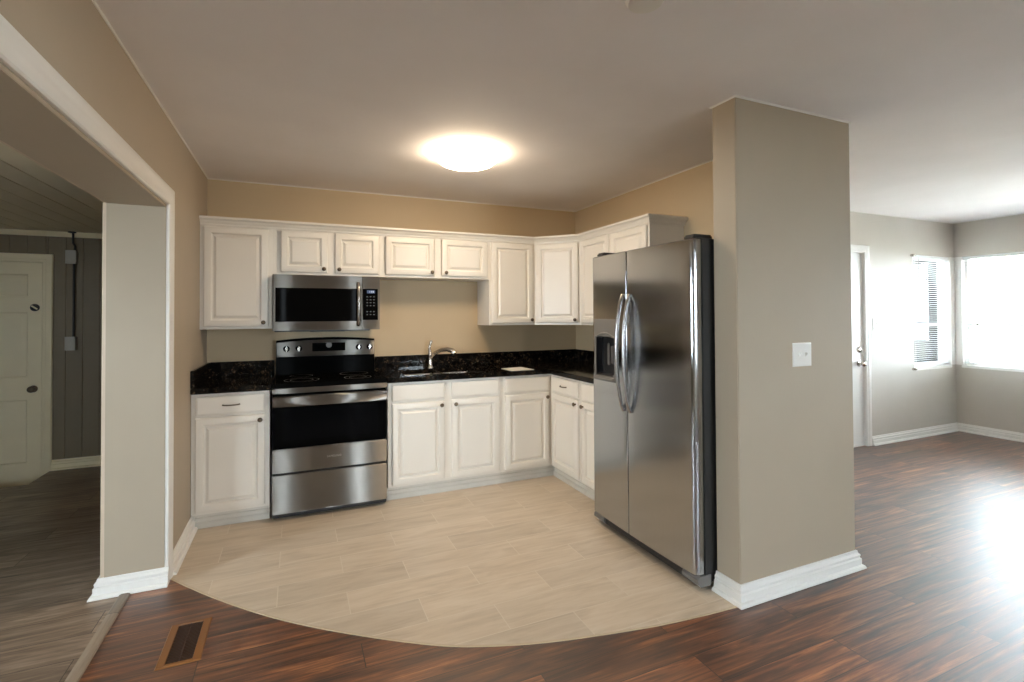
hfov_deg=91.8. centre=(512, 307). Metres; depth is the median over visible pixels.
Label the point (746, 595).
baseboard
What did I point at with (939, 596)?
floor
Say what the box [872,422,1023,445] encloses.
baseboard
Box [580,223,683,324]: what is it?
upper cabinet
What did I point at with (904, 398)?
wall
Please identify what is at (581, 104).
ceiling
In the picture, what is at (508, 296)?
upper cabinet
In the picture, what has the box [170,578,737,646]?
trim
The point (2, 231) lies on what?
trim
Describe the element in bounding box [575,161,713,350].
wall
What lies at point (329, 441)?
range
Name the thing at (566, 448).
base cabinet
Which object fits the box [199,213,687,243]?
crown molding
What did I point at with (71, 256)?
junction box
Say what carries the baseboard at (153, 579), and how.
attached to the wall at (134, 503)
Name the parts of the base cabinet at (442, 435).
drawer, door, drawer, door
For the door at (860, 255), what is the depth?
5.13 m
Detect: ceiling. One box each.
[0,142,102,232]
[95,0,1023,222]
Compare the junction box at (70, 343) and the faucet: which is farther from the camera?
the junction box at (70, 343)
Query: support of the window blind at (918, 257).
attached to the window at (931, 316)
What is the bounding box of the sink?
[403,369,468,375]
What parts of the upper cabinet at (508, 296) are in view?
door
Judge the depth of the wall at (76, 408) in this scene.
4.54 m
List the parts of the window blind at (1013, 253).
rail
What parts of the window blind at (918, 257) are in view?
ladder cord, rail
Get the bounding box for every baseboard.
[50,455,100,470]
[87,566,168,601]
[173,516,197,574]
[712,550,866,609]
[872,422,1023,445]
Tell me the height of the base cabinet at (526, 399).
0.875 m
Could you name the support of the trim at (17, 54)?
attached to the wall at (134, 503)
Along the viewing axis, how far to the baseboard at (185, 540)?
2.88 m
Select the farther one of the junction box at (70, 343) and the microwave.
the junction box at (70, 343)
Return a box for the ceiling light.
[435,142,498,170]
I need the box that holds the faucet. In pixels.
[427,340,456,367]
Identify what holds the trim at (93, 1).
attached to the wall at (904, 398)
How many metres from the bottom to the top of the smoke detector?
0.038 m
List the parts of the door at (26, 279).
knob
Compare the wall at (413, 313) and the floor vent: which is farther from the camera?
the wall at (413, 313)
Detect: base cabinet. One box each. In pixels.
[191,388,271,528]
[386,377,501,499]
[499,374,553,482]
[551,374,587,494]
[579,381,594,500]
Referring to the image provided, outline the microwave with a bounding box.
[272,274,379,331]
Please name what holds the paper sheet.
on the countertop at (576, 364)
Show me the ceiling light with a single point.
(461, 156)
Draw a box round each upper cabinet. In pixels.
[200,225,271,329]
[272,229,379,276]
[380,235,488,281]
[477,241,534,324]
[534,241,580,324]
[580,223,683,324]
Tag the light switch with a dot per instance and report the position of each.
(801, 352)
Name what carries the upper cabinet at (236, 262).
attached to the wall at (413, 313)
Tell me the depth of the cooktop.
3.59 m
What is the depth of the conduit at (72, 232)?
4.51 m
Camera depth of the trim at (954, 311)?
5.78 m
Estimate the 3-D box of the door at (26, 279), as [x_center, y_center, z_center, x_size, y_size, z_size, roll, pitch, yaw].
[-4.590,0.565,4.288,0.962,2.092,0.101,0,-1,-24]
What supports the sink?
in the countertop at (576, 364)
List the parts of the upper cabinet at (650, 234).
door, frame, door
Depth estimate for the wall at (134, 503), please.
2.48 m
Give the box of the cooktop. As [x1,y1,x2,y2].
[272,370,386,388]
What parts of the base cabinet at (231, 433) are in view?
door, drawer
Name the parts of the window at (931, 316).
pane, sill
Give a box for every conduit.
[68,231,75,249]
[72,264,74,336]
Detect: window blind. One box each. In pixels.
[913,255,948,365]
[962,252,1023,366]
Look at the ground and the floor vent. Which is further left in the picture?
the floor vent
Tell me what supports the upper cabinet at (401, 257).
attached to the wall at (413, 313)
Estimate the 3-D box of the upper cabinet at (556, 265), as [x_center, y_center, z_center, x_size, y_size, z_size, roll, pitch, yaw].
[0.482,-0.215,4.622,0.614,0.742,0.620,0,-1,-24]
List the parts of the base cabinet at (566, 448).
drawer, door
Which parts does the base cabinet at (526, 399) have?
drawer, door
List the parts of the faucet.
lever, spout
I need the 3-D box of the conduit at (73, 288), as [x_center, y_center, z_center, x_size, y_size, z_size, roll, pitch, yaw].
[-4.005,-0.067,4.527,0.018,0.672,0.017,0,-1,-24]
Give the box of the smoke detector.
[625,0,663,13]
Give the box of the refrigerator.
[593,234,716,587]
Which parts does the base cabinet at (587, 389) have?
drawer, door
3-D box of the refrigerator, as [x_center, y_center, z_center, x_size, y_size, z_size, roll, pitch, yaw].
[1.033,0.523,3.017,0.838,1.780,0.928,0,-1,-24]
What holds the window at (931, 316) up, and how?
in the wall at (904, 398)
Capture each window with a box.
[913,259,951,370]
[962,255,1023,371]
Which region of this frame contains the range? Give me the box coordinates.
[272,337,386,518]
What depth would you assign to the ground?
22.54 m
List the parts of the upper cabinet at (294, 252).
door, door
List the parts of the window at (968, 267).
sill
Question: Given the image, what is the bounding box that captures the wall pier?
[712,97,854,584]
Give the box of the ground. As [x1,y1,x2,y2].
[972,342,1023,364]
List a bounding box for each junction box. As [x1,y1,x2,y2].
[64,337,76,350]
[65,250,77,263]
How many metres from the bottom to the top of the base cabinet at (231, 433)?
0.875 m
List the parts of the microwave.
door handle, control panel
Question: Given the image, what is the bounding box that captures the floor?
[0,431,1023,681]
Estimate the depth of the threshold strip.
2.09 m
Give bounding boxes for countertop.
[190,360,274,394]
[375,349,593,383]
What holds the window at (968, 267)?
in the wall at (994, 399)
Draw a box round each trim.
[0,14,174,580]
[0,140,105,577]
[0,229,101,238]
[91,0,1023,223]
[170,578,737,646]
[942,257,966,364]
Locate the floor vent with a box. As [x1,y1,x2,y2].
[154,617,211,670]
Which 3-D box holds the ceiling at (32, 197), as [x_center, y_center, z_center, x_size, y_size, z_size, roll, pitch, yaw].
[-2.958,-0.800,0.673,3.150,0.100,8.064,0,-1,-24]
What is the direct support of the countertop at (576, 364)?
on the base cabinet at (442, 435)
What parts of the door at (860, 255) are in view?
knob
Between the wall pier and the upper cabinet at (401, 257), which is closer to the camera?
the wall pier
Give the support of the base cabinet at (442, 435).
on the floor
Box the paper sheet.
[501,367,533,370]
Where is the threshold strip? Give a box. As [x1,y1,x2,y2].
[64,593,130,681]
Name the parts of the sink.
bowl, bowl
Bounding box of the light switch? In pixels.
[792,342,810,366]
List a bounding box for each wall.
[0,0,206,577]
[0,234,101,459]
[207,179,575,375]
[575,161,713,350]
[850,211,956,435]
[953,214,1023,432]
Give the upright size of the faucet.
0.243 m
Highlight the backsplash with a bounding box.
[375,349,593,369]
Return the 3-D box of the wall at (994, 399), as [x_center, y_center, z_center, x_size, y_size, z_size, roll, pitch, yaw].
[6.354,0.179,3.316,0.160,2.422,5.504,0,-1,-24]
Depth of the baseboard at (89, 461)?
4.52 m
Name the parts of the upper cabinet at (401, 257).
door, door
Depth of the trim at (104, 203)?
2.46 m
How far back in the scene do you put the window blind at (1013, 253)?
5.49 m
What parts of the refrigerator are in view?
dispenser panel, freezer door, handle, handle, fridge door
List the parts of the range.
control panel, oven door, kick plate, storage drawer, oven handle, door panel, trim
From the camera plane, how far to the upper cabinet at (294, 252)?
3.77 m
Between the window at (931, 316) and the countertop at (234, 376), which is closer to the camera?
the countertop at (234, 376)
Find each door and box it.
[0,253,53,487]
[851,244,871,446]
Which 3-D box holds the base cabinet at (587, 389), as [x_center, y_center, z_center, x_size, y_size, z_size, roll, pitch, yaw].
[0.868,0.986,3.675,0.662,0.875,0.427,0,-1,-24]

